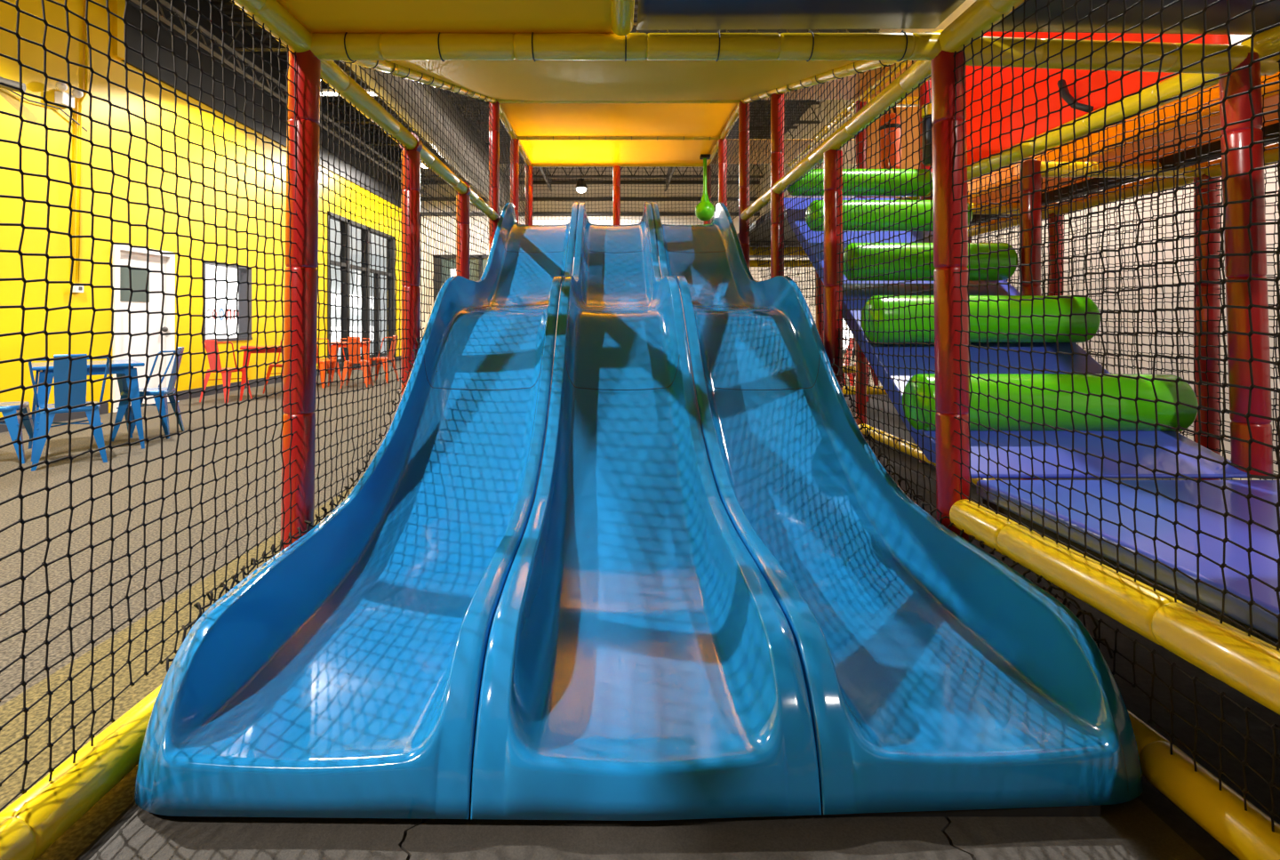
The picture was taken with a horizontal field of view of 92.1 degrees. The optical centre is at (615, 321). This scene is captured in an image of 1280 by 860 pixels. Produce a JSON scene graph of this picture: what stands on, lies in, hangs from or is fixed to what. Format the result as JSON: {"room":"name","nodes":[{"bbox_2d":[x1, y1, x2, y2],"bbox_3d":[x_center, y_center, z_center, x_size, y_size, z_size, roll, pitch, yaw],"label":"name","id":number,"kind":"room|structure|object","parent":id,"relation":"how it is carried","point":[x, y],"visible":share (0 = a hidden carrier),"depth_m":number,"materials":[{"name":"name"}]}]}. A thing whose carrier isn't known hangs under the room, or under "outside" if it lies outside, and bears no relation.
{"room":"indoor playground","nodes":[
{"label":"indoor playground","id":0,"kind":"room"},
{"bbox_2d":[0,0,402,416],"bbox_3d":[-6.220,-1.850,6.800,0.200,5.900,23.600,0,0,0],"label":"wall","id":1,"kind":"structure","parent":0,"point":[31,28],"depth_m":7.42,"materials":[{"name":"yellow paint"}]},
{"bbox_2d":[54,81,83,108],"bbox_3d":[-6.045,-2.495,6.800,0.150,0.230,0.300,0,0,0],"label":"emergency light","id":2,"kind":"object","parent":1,"relation":"attached to","point":[60,97],"visible":0.74,"depth_m":6.73,"materials":[{"name":"white paint"}]},
{"bbox_2d":[75,0,87,283],"bbox_3d":[-6.095,-2.615,7.040,0.036,4.370,0.156,0,0,0],"label":"conduit","id":3,"kind":"object","parent":1,"relation":"attached to","point":[80,102],"visible":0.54,"depth_m":7.00,"materials":[{"name":"yellow paint"}]},
{"bbox_2d":[112,244,175,412],"bbox_3d":[-6.157,0.070,8.010,0.165,2.060,1.020,0,0,0],"label":"door","id":4,"kind":"structure","parent":1,"relation":"in","point":[120,252],"depth_m":8.02,"materials":[{"name":"white paint"}]},
{"bbox_2d":[0,355,401,432],"bbox_3d":[-6.112,1.035,6.800,0.015,0.130,23.600,0,0,0],"label":"baseboard","id":5,"kind":"structure","parent":1,"relation":"attached to","point":[104,407],"depth_m":8.75,"materials":[{"name":"grey"}]},
{"bbox_2d":[202,259,252,341],"bbox_3d":[-6.210,-0.310,9.755,0.220,1.420,1.410,0,0,0],"label":"window","id":6,"kind":"structure","parent":1,"relation":"in","point":[209,268],"depth_m":9.85,"materials":[{"name":"grey glass"}]},
{"bbox_2d":[327,210,395,373],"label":"window","id":7,"kind":"structure","parent":1,"relation":"in","point":[332,220],"depth_m":14.92,"materials":[{"name":"white glass"}]},
{"bbox_2d":[120,0,401,208],"bbox_3d":[-6.200,-4.020,13.110,0.240,1.560,10.980,0,0,0],"label":"wall","id":8,"kind":"structure","parent":0,"point":[133,36],"depth_m":9.67,"materials":[{"name":"black paint"}]},
{"bbox_2d":[112,0,125,59],"bbox_3d":[-6.090,-4.020,7.560,0.060,1.560,0.120,0,0,0],"label":"trim","id":9,"kind":"structure","parent":8,"relation":"attached to","point":[118,5],"depth_m":7.52,"materials":[{"name":"yellow paint"}]},
{"bbox_2d":[227,21,879,51],"bbox_3d":[-0.885,-4.450,9.600,10.294,0.470,0.070,0,0,0],"label":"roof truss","id":10,"kind":"object","parent":8,"relation":"attached to","point":[246,23],"visible":0.08,"depth_m":9.59,"materials":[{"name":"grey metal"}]},
{"bbox_2d":[324,101,820,123],"bbox_3d":[-0.885,-4.350,12.800,10.294,0.470,0.070,0,0,0],"label":"roof truss","id":11,"kind":"object","parent":8,"relation":"attached to","point":[325,102],"visible":0.16,"depth_m":12.79,"materials":[{"name":"grey metal"}]},
{"bbox_2d":[341,60,510,206],"bbox_3d":[-3.450,-3.900,12.500,0.904,0.904,11.800,0,0,0],"label":"safety net","id":12,"kind":"object","parent":11,"relation":"hanging from","point":[353,66],"visible":0.42,"depth_m":10.67,"materials":[{"name":"grey fabric"}]},
{"bbox_2d":[357,125,797,145],"bbox_3d":[-0.885,-4.350,14.400,10.294,0.470,0.070,0,0,0],"label":"roof truss","id":13,"kind":"object","parent":8,"relation":"attached to","point":[358,126],"visible":0.1,"depth_m":14.39,"materials":[{"name":"grey metal"}]},
{"bbox_2d":[130,0,427,196],"bbox_3d":[-5.600,-3.860,12.400,0.070,0.290,11.821,0,0,0],"label":"roof truss","id":14,"kind":"object","parent":13,"relation":"hanging from","point":[165,3],"visible":0.57,"depth_m":9.14,"materials":[{"name":"grey metal"}]},
{"bbox_2d":[421,163,763,177],"bbox_3d":[-0.885,-4.350,17.600,10.294,0.470,0.070,0,0,0],"label":"roof truss","id":15,"kind":"object","parent":8,"relation":"attached to","point":[683,175],"visible":0.27,"depth_m":17.59,"materials":[{"name":"grey metal"}]},
{"bbox_2d":[208,0,879,160],"bbox_3d":[1.290,-4.850,6.950,15.420,0.100,23.900,0,0,0],"label":"ceiling","id":16,"kind":"structure","parent":0,"point":[228,5],"depth_m":11.65,"materials":[{"name":"black"}]},
{"bbox_2d":[419,163,759,340],"bbox_3d":[-0.885,-1.850,18.700,10.870,5.900,0.200,0,0,0],"label":"wall","id":17,"kind":"structure","parent":0,"point":[647,193],"depth_m":18.60,"materials":[{"name":"beige paint"}]},
{"bbox_2d":[433,254,488,302],"bbox_3d":[-4.325,-0.460,18.549,2.250,3.120,0.099,0,0,0],"label":"window","id":18,"kind":"structure","parent":17,"relation":"in","point":[436,260],"depth_m":18.54,"materials":[{"name":"glass"}]},
{"bbox_2d":[420,180,759,215],"bbox_3d":[-0.835,-3.720,18.540,10.370,1.040,0.119,0,0,0],"label":"trim","id":19,"kind":"structure","parent":17,"relation":"attached to","point":[436,181],"depth_m":18.48,"materials":[{"name":"grey metal"}]},
{"bbox_2d":[0,360,1279,859],"bbox_3d":[1.290,1.147,6.950,15.420,0.106,23.900,0,0,0],"label":"floor","id":20,"kind":"structure","parent":0,"point":[85,829],"depth_m":2.64,"materials":[{"name":"carpet"}]},
{"bbox_2d":[0,400,33,463],"bbox_3d":[-4.917,0.672,4.850,0.497,0.855,0.472,0,0,-31],"label":"metal chair","id":21,"kind":"object","parent":20,"relation":"on","point":[7,408],"visible":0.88,"depth_m":4.80,"materials":[{"name":"blue metal"}]},
{"bbox_2d":[28,353,109,471],"bbox_3d":[-4.287,0.672,4.846,0.472,0.855,0.497,0,0,-42],"label":"metal chair","id":22,"kind":"object","parent":20,"relation":"on","point":[79,366],"visible":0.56,"depth_m":4.70,"materials":[{"name":"blue metal"}]},
{"bbox_2d":[0,682,162,859],"bbox_3d":[-1.180,1.015,0.580,0.116,0.116,3.360,0,0,0],"label":"rail","id":23,"kind":"object","parent":20,"relation":"on","point":[36,820],"visible":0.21,"depth_m":1.30,"materials":[{"name":"yellow plastic"}]},
{"bbox_2d":[27,359,144,461],"bbox_3d":[-4.600,0.728,5.360,0.720,0.745,0.720,0,0,-45],"label":"metal table","id":24,"kind":"object","parent":20,"relation":"on","point":[120,367],"visible":0.66,"depth_m":5.31,"materials":[{"name":"blue metal"}]},
{"bbox_2d":[111,346,183,440],"bbox_3d":[-4.482,0.672,5.957,0.497,0.855,0.472,0,0,-19],"label":"metal chair","id":25,"kind":"object","parent":20,"relation":"on","point":[123,405],"visible":0.79,"depth_m":5.86,"materials":[{"name":"blue"}]},
{"bbox_2d":[199,339,252,402],"bbox_3d":[-5.444,0.672,8.601,0.472,0.855,0.497,0,0,11],"label":"metal chair","id":26,"kind":"object","parent":20,"relation":"on","point":[210,344],"visible":0.61,"depth_m":8.42,"materials":[{"name":"red metal"}]},
{"bbox_2d":[240,344,283,400],"bbox_3d":[-5.120,0.728,9.050,0.660,0.745,0.660,0,0,-30],"label":"metal table","id":27,"kind":"object","parent":20,"relation":"on","point":[278,349],"visible":0.42,"depth_m":8.68,"materials":[{"name":"red metal"}]},
{"bbox_2d":[280,49,320,551],"bbox_3d":[-1.202,0.031,2.340,0.156,2.127,0.140,0,0,0],"label":"post","id":28,"kind":"object","parent":20,"relation":"on","point":[305,252],"visible":0.62,"depth_m":2.29,"materials":[{"name":"red plastic"}]},
{"bbox_2d":[231,0,311,52],"bbox_3d":[-1.180,-1.050,0.520,0.104,0.104,3.640,0,0,0],"label":"rail","id":29,"kind":"object","parent":28,"relation":"attached to","point":[276,18],"visible":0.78,"depth_m":2.11,"materials":[{"name":"yellow plastic"}]},
{"bbox_2d":[320,60,498,220],"bbox_3d":[-1.180,-1.030,4.165,0.092,0.092,3.650,0,0,0],"label":"rail","id":30,"kind":"object","parent":28,"relation":"attached to","point":[332,74],"visible":0.88,"depth_m":3.10,"materials":[{"name":"yellow plastic"}]},
{"bbox_2d":[310,30,941,61],"bbox_3d":[0.040,-1.050,2.340,2.440,0.115,0.104,0,0,0],"label":"beam","id":31,"kind":"structure","parent":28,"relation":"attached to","point":[716,46],"depth_m":2.30,"materials":[{"name":"yellow plastic"}]},
{"bbox_2d":[277,0,613,34],"bbox_3d":[-0.575,-1.075,0.515,1.151,0.049,3.630,0,0,0],"label":"panel","id":32,"kind":"object","parent":31,"relation":"attached to","point":[316,16],"visible":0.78,"depth_m":2.18,"materials":[{"name":"yellow plastic"}]},
{"bbox_2d":[611,0,634,35],"bbox_3d":[0.025,-1.115,0.490,0.092,0.116,3.580,0,0,0],"label":"rail","id":33,"kind":"object","parent":32,"relation":"attached to","point":[622,11],"visible":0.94,"depth_m":2.15,"materials":[{"name":"yellow plastic"}]},
{"bbox_2d":[636,0,965,30],"bbox_3d":[0.640,-1.102,0.505,1.121,0.036,3.610,0,0,0],"label":"panel","id":34,"kind":"object","parent":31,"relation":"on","point":[652,14],"visible":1,"depth_m":2.19,"materials":[{"name":"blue plastic"}]},
{"bbox_2d":[340,336,373,388],"bbox_3d":[-4.376,0.672,10.441,0.472,0.855,0.497,0,0,-11],"label":"metal chair","id":35,"kind":"object","parent":20,"relation":"on","point":[349,339],"visible":0.79,"depth_m":10.28,"materials":[{"name":"orange metal"}]},
{"bbox_2d":[363,335,399,383],"bbox_3d":[-4.261,0.672,11.298,0.497,0.855,0.472,0,0,6],"label":"metal chair","id":36,"kind":"object","parent":20,"relation":"on","point":[382,358],"visible":0.66,"depth_m":11.24,"materials":[{"name":"orange metal"}]},
{"bbox_2d":[400,132,422,394],"bbox_3d":[-1.180,0.003,3.560,0.130,2.182,0.130,0,0,0],"label":"post","id":37,"kind":"object","parent":20,"relation":"on","point":[413,239],"visible":0.44,"depth_m":3.52,"materials":[{"name":"red plastic"}]},
{"bbox_2d":[456,181,471,279],"bbox_3d":[-1.180,0.004,4.780,0.125,2.180,0.125,0,0,0],"label":"post","id":38,"kind":"object","parent":20,"relation":"on","point":[464,198],"visible":0.2,"depth_m":4.74,"materials":[{"name":"red plastic"}]},
{"bbox_2d":[488,101,499,252],"bbox_3d":[-1.180,-0.529,6.010,0.125,3.246,0.125,0,0,0],"label":"post","id":39,"kind":"object","parent":20,"relation":"on","point":[495,127],"visible":0.24,"depth_m":5.97,"materials":[{"name":"red plastic"}]},
{"bbox_2d":[0,0,528,810],"bbox_3d":[-1.132,-0.565,3.699,0.128,3.123,9.481,0,0,0],"label":"safety net","id":40,"kind":"object","parent":39,"relation":"attached to","point":[510,188],"visible":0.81,"depth_m":1.74,"materials":[{"name":"black fabric"}]},
{"bbox_2d":[343,59,497,103],"bbox_3d":[-1.180,-1.630,4.200,0.087,1.157,3.643,0,0,0],"label":"rail","id":41,"kind":"object","parent":39,"relation":"attached to","point":[384,66],"visible":0.46,"depth_m":3.54,"materials":[{"name":"yellow plastic"}]},
{"bbox_2d":[385,58,857,101],"bbox_3d":[0.040,-1.640,4.206,2.403,1.061,3.613,0,0,0],"label":"canopy","id":42,"kind":"object","parent":41,"relation":"attached to","point":[645,80],"visible":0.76,"depth_m":3.40,"materials":[{"name":"yellow plastic"}]},
{"bbox_2d":[499,103,531,165],"bbox_3d":[-1.180,-2.170,7.225,0.084,0.084,2.430,0,0,0],"label":"rail","id":43,"kind":"object","parent":39,"relation":"attached to","point":[502,114],"visible":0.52,"depth_m":6.92,"materials":[{"name":"yellow plastic"}]},
{"bbox_2d":[519,139,717,163],"bbox_3d":[0.040,-2.160,7.835,2.440,0.020,1.210,0,0,0],"label":"roof panel","id":44,"kind":"object","parent":43,"relation":"attached to","point":[636,151],"visible":0.9,"depth_m":7.75,"materials":[{"name":"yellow plastic"}]},
{"bbox_2d":[695,153,714,221],"bbox_3d":[1.160,-1.725,7.950,0.260,0.850,0.257,0,0,0],"label":"ball","id":45,"kind":"object","parent":44,"relation":"hanging from","point":[704,210],"visible":0.98,"depth_m":7.90,"materials":[{"name":"green plastic"}]},
{"bbox_2d":[497,99,741,103],"bbox_3d":[0.040,-2.170,6.010,2.440,0.072,0.072,0,0,0],"label":"rail","id":46,"kind":"object","parent":39,"relation":"attached to","point":[499,100],"visible":0.38,"depth_m":5.99,"materials":[{"name":"yellow plastic"}]},
{"bbox_2d":[510,138,519,223],"bbox_3d":[-1.180,-0.524,7.220,0.125,3.236,0.125,0,0,0],"label":"post","id":47,"kind":"object","parent":20,"relation":"on","point":[516,145],"visible":0.2,"depth_m":7.18,"materials":[{"name":"red plastic"}]},
{"bbox_2d":[516,136,719,140],"bbox_3d":[0.040,-2.175,7.220,2.440,0.091,0.080,0,0,0],"label":"rail","id":48,"kind":"object","parent":47,"relation":"attached to","point":[527,138],"visible":0.59,"depth_m":7.19,"materials":[{"name":"yellow plastic"}]},
{"bbox_2d":[500,103,737,136],"bbox_3d":[0.040,-2.158,6.625,2.440,0.025,1.191,0,0,0],"label":"roof panel","id":49,"kind":"object","parent":48,"relation":"attached to","point":[526,119],"visible":0.9,"depth_m":6.54,"materials":[{"name":"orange plastic"}]},
{"bbox_2d":[525,165,532,224],"bbox_3d":[-1.180,-0.524,8.440,0.130,3.236,0.130,0,0,0],"label":"post","id":50,"kind":"object","parent":20,"relation":"on","point":[530,180],"visible":0.13,"depth_m":8.39,"materials":[{"name":"red plastic"}]},
{"bbox_2d":[530,162,703,167],"bbox_3d":[0.040,-2.170,8.440,2.440,0.090,0.090,0,0,0],"label":"rail","id":51,"kind":"object","parent":50,"relation":"attached to","point":[533,164],"visible":0.66,"depth_m":8.40,"materials":[{"name":"yellow plastic"}]},
{"bbox_2d":[532,166,703,224],"bbox_3d":[0.052,-1.582,8.440,2.479,1.179,0.021,0,0,0],"label":"safety net","id":52,"kind":"object","parent":51,"relation":"hanging from","point":[602,167],"visible":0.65,"depth_m":8.44,"materials":[{"name":"black fabric"}]},
{"bbox_2d":[613,165,620,224],"bbox_3d":[0.020,-0.524,8.440,0.125,3.236,0.125,0,0,0],"label":"post","id":53,"kind":"object","parent":20,"relation":"on","point":[616,168],"visible":0.22,"depth_m":8.40,"materials":[{"name":"red plastic"}]},
{"bbox_2d":[134,201,1143,822],"bbox_3d":[0.039,-0.068,4.056,2.378,2.324,5.530,0,0,0],"label":"slide","id":54,"kind":"object","parent":20,"relation":"on","point":[623,538],"visible":1,"depth_m":1.90,"materials":[{"name":"blue plastic"}]},
{"bbox_2d":[89,797,1205,859],"bbox_3d":[0.065,1.087,1.250,2.246,0.014,1.400,0,0,0],"label":"floor","id":55,"kind":"structure","parent":20,"relation":"on","point":[763,837],"depth_m":1.29,"materials":[{"name":"grey carpet"}]},
{"bbox_2d":[718,138,727,205],"bbox_3d":[1.260,-0.524,7.220,0.125,3.236,0.125,0,0,0],"label":"post","id":56,"kind":"object","parent":20,"relation":"on","point":[722,145],"visible":0.22,"depth_m":7.17,"materials":[{"name":"red plastic"}]},
{"bbox_2d":[738,101,749,269],"bbox_3d":[1.260,-0.529,6.010,0.125,3.246,0.125,0,0,0],"label":"post","id":57,"kind":"object","parent":20,"relation":"on","point":[743,236],"visible":0.3,"depth_m":5.97,"materials":[{"name":"red plastic"}]},
{"bbox_2d":[706,103,738,165],"bbox_3d":[1.260,-2.170,7.225,0.084,0.084,2.430,0,0,0],"label":"rail","id":58,"kind":"object","parent":57,"relation":"attached to","point":[735,113],"visible":0.49,"depth_m":6.91,"materials":[{"name":"yellow plastic"}]},
{"bbox_2d":[741,29,943,103],"bbox_3d":[1.260,-1.630,4.200,0.087,1.157,3.643,0,0,0],"label":"rail","id":59,"kind":"object","parent":57,"relation":"attached to","point":[859,67],"visible":0.41,"depth_m":3.52,"materials":[{"name":"yellow plastic"}]},
{"bbox_2d":[707,0,1279,831],"bbox_3d":[1.226,-0.565,3.698,0.098,3.122,9.481,0,0,0],"label":"safety net","id":60,"kind":"object","parent":57,"relation":"attached to","point":[1274,726],"visible":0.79,"depth_m":1.79,"materials":[{"name":"black fabric"}]},
{"bbox_2d":[949,498,1279,714],"bbox_3d":[1.260,0.672,0.560,0.112,0.157,3.322,0,0,0],"label":"rail","id":61,"kind":"object","parent":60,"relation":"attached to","point":[1249,665],"visible":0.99,"depth_m":1.42,"materials":[{"name":"yellow plastic"}]},
{"bbox_2d":[770,93,783,278],"bbox_3d":[1.260,-0.339,4.780,0.125,2.866,0.125,0,0,0],"label":"post","id":62,"kind":"object","parent":20,"relation":"on","point":[775,100],"visible":0.34,"depth_m":4.74,"materials":[{"name":"red plastic"}]},
{"bbox_2d":[815,271,823,344],"bbox_3d":[2.400,0.066,7.220,0.125,2.056,0.125,0,0,0],"label":"post","id":63,"kind":"object","parent":20,"relation":"on","point":[820,324],"visible":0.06,"depth_m":7.17,"materials":[{"name":"red plastic"}]},
{"bbox_2d":[824,149,842,391],"bbox_3d":[1.260,0.051,3.560,0.130,2.086,0.130,0,0,0],"label":"post","id":64,"kind":"object","parent":20,"relation":"on","point":[831,212],"visible":0.58,"depth_m":3.52,"materials":[{"name":"red plastic"}]},
{"bbox_2d":[856,100,866,434],"bbox_3d":[2.400,-0.534,6.010,0.125,3.256,0.125,0,0,0],"label":"post","id":65,"kind":"object","parent":20,"relation":"on","point":[860,136],"visible":0.27,"depth_m":5.97,"materials":[{"name":"red plastic"}]},
{"bbox_2d":[788,60,911,166],"bbox_3d":[2.400,-2.170,6.610,0.084,0.084,3.660,0,0,0],"label":"rail","id":66,"kind":"object","parent":65,"relation":"attached to","point":[903,64],"visible":0.4,"depth_m":6.18,"materials":[{"name":"yellow plastic"}]},
{"bbox_2d":[712,139,855,163],"bbox_3d":[2.365,-2.159,7.880,2.110,0.021,1.121,0,0,0],"label":"roof panel","id":67,"kind":"object","parent":66,"relation":"attached to","point":[792,150],"visible":0.25,"depth_m":7.75,"materials":[{"name":"beige plastic"}]},
{"bbox_2d":[764,60,918,99],"bbox_3d":[2.365,-2.178,5.370,2.110,0.024,1.381,0,0,0],"label":"roof panel","id":68,"kind":"object","parent":66,"relation":"attached to","point":[873,72],"visible":0.12,"depth_m":5.72,"materials":[{"name":"beige plastic"}]},
{"bbox_2d":[879,106,901,168],"bbox_3d":[2.303,-1.715,5.150,0.182,0.910,0.174,0,0,0],"label":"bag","id":69,"kind":"object","parent":68,"relation":"hanging from","point":[892,115],"visible":0.52,"depth_m":5.08,"materials":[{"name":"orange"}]},
{"bbox_2d":[921,32,932,166],"bbox_3d":[2.330,-1.665,4.550,0.120,1.011,0.118,0,0,-40],"label":"post","id":70,"kind":"object","parent":68,"relation":"hanging from","point":[928,108],"visible":0.44,"depth_m":4.51,"materials":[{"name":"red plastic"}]},
{"bbox_2d":[865,96,918,103],"bbox_3d":[2.910,-2.170,6.010,1.020,0.090,0.090,0,0,0],"label":"rail","id":71,"kind":"object","parent":65,"relation":"attached to","point":[908,99],"visible":0.02,"depth_m":5.97,"materials":[{"name":"yellow plastic"}]},
{"bbox_2d":[866,106,919,197],"bbox_3d":[2.940,-1.560,6.063,0.960,1.121,0.028,0,0,-1],"label":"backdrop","id":72,"kind":"structure","parent":71,"relation":"hanging from","point":[915,118],"depth_m":6.06,"materials":[{"name":"orange plastic"}]},
{"bbox_2d":[895,72,1218,199],"bbox_3d":[2.400,-1.010,4.200,0.100,0.120,3.621,0,0,0],"label":"rail","id":73,"kind":"object","parent":65,"relation":"attached to","point":[1170,87],"visible":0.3,"depth_m":3.00,"materials":[{"name":"yellow plastic"}]},
{"bbox_2d":[965,32,1228,165],"bbox_3d":[2.405,-1.570,3.470,0.124,1.061,2.061,0,0,0],"label":"panel","id":74,"kind":"object","parent":73,"relation":"on","point":[1132,82],"visible":0.28,"depth_m":3.53,"materials":[{"name":"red plastic"}]},
{"bbox_2d":[919,78,932,464],"bbox_3d":[2.420,-0.534,4.780,0.130,3.256,0.130,0,0,0],"label":"post","id":75,"kind":"object","parent":20,"relation":"on","point":[922,87],"visible":0.1,"depth_m":4.76,"materials":[{"name":"red plastic"}]},
{"bbox_2d":[842,58,1279,464],"bbox_3d":[2.470,-0.209,4.271,0.039,1.544,5.487,0,0,0],"label":"safety net","id":76,"kind":"object","parent":75,"relation":"attached to","point":[1278,61],"visible":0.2,"depth_m":2.89,"materials":[{"name":"black fabric"}]},
{"bbox_2d":[855,419,1002,484],"bbox_3d":[2.400,1.025,6.050,0.108,0.119,4.780,0,0,0],"label":"rail","id":77,"kind":"object","parent":20,"relation":"on","point":[914,449],"visible":0.24,"depth_m":5.13,"materials":[{"name":"yellow plastic"}]},
{"bbox_2d":[930,49,971,541],"bbox_3d":[1.285,0.031,2.340,0.156,2.127,0.145,0,0,0],"label":"post","id":78,"kind":"object","parent":20,"relation":"on","point":[945,235],"visible":0.62,"depth_m":2.29,"materials":[{"name":"red plastic"}]},
{"bbox_2d":[739,60,931,220],"bbox_3d":[1.260,-1.030,4.165,0.092,0.092,3.650,0,0,0],"label":"rail","id":79,"kind":"object","parent":78,"relation":"attached to","point":[916,74],"visible":0.85,"depth_m":3.14,"materials":[{"name":"yellow plastic"}]},
{"bbox_2d":[939,0,1023,52],"bbox_3d":[1.260,-1.055,0.520,0.104,0.114,3.640,0,0,0],"label":"rail","id":80,"kind":"object","parent":78,"relation":"attached to","point":[980,16],"visible":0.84,"depth_m":2.11,"materials":[{"name":"yellow plastic"}]},
{"bbox_2d":[964,36,1279,75],"bbox_3d":[1.900,-1.010,2.340,1.204,0.144,0.104,0,0,0],"label":"rail","id":81,"kind":"object","parent":78,"relation":"attached to","point":[1192,53],"visible":0.73,"depth_m":2.30,"materials":[{"name":"yellow plastic"}]},
{"bbox_2d":[1019,159,1040,479],"bbox_3d":[2.400,0.081,3.560,0.130,2.026,0.130,0,0,0],"label":"post","id":82,"kind":"object","parent":20,"relation":"on","point":[1027,182],"visible":0.34,"depth_m":3.52,"materials":[{"name":"red plastic"}]},
{"bbox_2d":[1048,212,1063,295],"bbox_3d":[3.420,0.116,4.780,0.125,1.956,0.125,0,0,0],"label":"post","id":83,"kind":"object","parent":20,"relation":"on","point":[1052,286],"visible":0.15,"depth_m":4.74,"materials":[{"name":"red plastic"}]},
{"bbox_2d":[968,202,1055,214],"bbox_3d":[2.910,-0.880,4.780,1.020,0.090,0.090,0,0,0],"label":"rail","id":84,"kind":"object","parent":83,"relation":"attached to","point":[1014,204],"visible":0.15,"depth_m":4.74,"materials":[{"name":"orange plastic"}]},
{"bbox_2d":[982,497,1279,647],"bbox_3d":[2.380,0.664,1.515,2.040,0.032,1.530,0,0,0],"label":"board","id":85,"kind":"object","parent":20,"relation":"on","point":[1028,523],"visible":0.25,"depth_m":1.66,"materials":[{"name":"black paint"}]},
{"bbox_2d":[976,480,1279,639],"bbox_3d":[2.375,0.613,1.515,2.090,0.065,1.530,0,0,0],"label":"mat","id":86,"kind":"object","parent":85,"relation":"on","point":[1264,540],"visible":0.73,"depth_m":1.75,"materials":[{"name":"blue plastic"}]},
{"bbox_2d":[1127,709,1279,859],"bbox_3d":[1.270,1.025,0.580,0.104,0.104,3.360,0,0,0],"label":"rail","id":87,"kind":"object","parent":20,"relation":"on","point":[1248,835],"visible":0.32,"depth_m":1.29,"materials":[{"name":"yellow plastic"}]},
{"bbox_2d":[1193,174,1220,479],"bbox_3d":[3.420,0.116,3.560,0.140,1.956,0.140,0,0,0],"label":"post","id":88,"kind":"object","parent":20,"relation":"on","point":[1213,275],"visible":0.48,"depth_m":3.52,"materials":[{"name":"red plastic"}]},
{"bbox_2d":[1040,161,1207,177],"bbox_3d":[2.910,-0.880,3.560,1.020,0.090,0.090,0,0,0],"label":"rail","id":89,"kind":"object","parent":88,"relation":"attached to","point":[1148,165],"visible":0.44,"depth_m":3.52,"materials":[{"name":"yellow plastic"}]},
{"bbox_2d":[1218,52,1277,479],"bbox_3d":[2.402,-0.215,2.340,0.176,1.594,0.140,0,0,0],"label":"post","id":90,"kind":"object","parent":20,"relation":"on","point":[1238,108],"visible":0.76,"depth_m":2.30,"materials":[{"name":"red plastic"}]},
{"bbox_2d":[1240,25,1279,56],"bbox_3d":[2.420,-1.050,1.645,0.100,0.140,1.393,0,0,0],"label":"rail","id":91,"kind":"object","parent":90,"relation":"attached to","point":[1267,43],"visible":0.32,"depth_m":2.25,"materials":[{"name":"yellow plastic"}]},
{"bbox_2d":[988,0,1279,34],"bbox_3d":[2.375,-1.081,2.105,2.090,0.038,0.413,0,0,0],"label":"panel","id":92,"kind":"object","parent":91,"relation":"attached to","point":[1266,15],"visible":0.62,"depth_m":2.18,"materials":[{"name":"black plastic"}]},
{"bbox_2d":[759,0,1279,479],"bbox_3d":[4.450,-1.850,8.800,0.200,5.900,19.600,0,0,0],"label":"wall","id":93,"kind":"structure","parent":0,"point":[1269,187],"depth_m":5.10,"materials":[{"name":"beige paint"}]},
{"bbox_3d":[3.420,0.116,6.010,0.125,1.956,0.125,0,0,0],"label":"post","id":94,"kind":"object","parent":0,"visible":0},
{"bbox_2d":[968,143,1279,237],"bbox_3d":[3.420,-0.870,4.695,0.100,0.100,7.490,0,0,0],"label":"rail","id":95,"kind":"object","parent":94,"relation":"attached to","point":[1270,156],"visible":0.26,"depth_m":4.04,"materials":[{"name":"yellow plastic"}]},
{"bbox_2d":[574,239,807,257],"bbox_3d":[1.145,-0.930,7.700,4.550,0.080,1.680,0,0,0],"label":"deck","id":96,"kind":"object","parent":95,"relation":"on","point":[750,245],"visible":0.02,"depth_m":7.21,"materials":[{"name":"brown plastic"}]},
{"bbox_2d":[736,209,798,240],"bbox_3d":[1.880,-0.935,5.920,1.080,0.070,1.880,0,0,0],"label":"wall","id":97,"kind":"structure","parent":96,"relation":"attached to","point":[767,212],"depth_m":6.08,"materials":[{"name":"beige"}]},
{"bbox_2d":[784,168,1253,478],"bbox_3d":[1.883,-0.278,3.643,1.185,1.726,2.687,0,0,0],"label":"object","id":98,"kind":"object","parent":97,"relation":"attached to","point":[1165,390],"visible":0.54,"depth_m":3.05,"materials":[{"name":"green plastic"}]},
{"bbox_2d":[866,142,1279,479],"bbox_3d":[3.420,0.010,4.751,0.040,2.025,7.524,0,0,0],"label":"safety net","id":99,"kind":"object","parent":95,"relation":"hanging from","point":[1275,243],"visible":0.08,"depth_m":3.94,"materials":[{"name":"black fabric"}]},
{"bbox_2d":[967,93,1279,202],"bbox_3d":[3.100,-0.958,3.390,0.680,0.025,4.980,0,0,0],"label":"board","id":100,"kind":"object","parent":95,"relation":"on","point":[1191,128],"visible":0.11,"depth_m":3.28,"materials":[{"name":"orange fabric"}]},
{"bbox_2d":[967,71,1279,199],"bbox_3d":[2.738,-1.058,3.505,0.017,0.225,5.010,0,0,0],"label":"fascia","id":101,"kind":"object","parent":100,"relation":"attached to","point":[1192,102],"visible":0.16,"depth_m":3.24,"materials":[{"name":"orange plastic"}]},
{"bbox_2d":[971,122,1279,223],"bbox_3d":[3.160,-0.902,3.455,0.080,0.075,5.110,0,0,0],"label":"joist","id":102,"kind":"object","parent":100,"relation":"attached to","point":[1274,128],"visible":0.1,"depth_m":3.52,"materials":[{"name":"black paint"}]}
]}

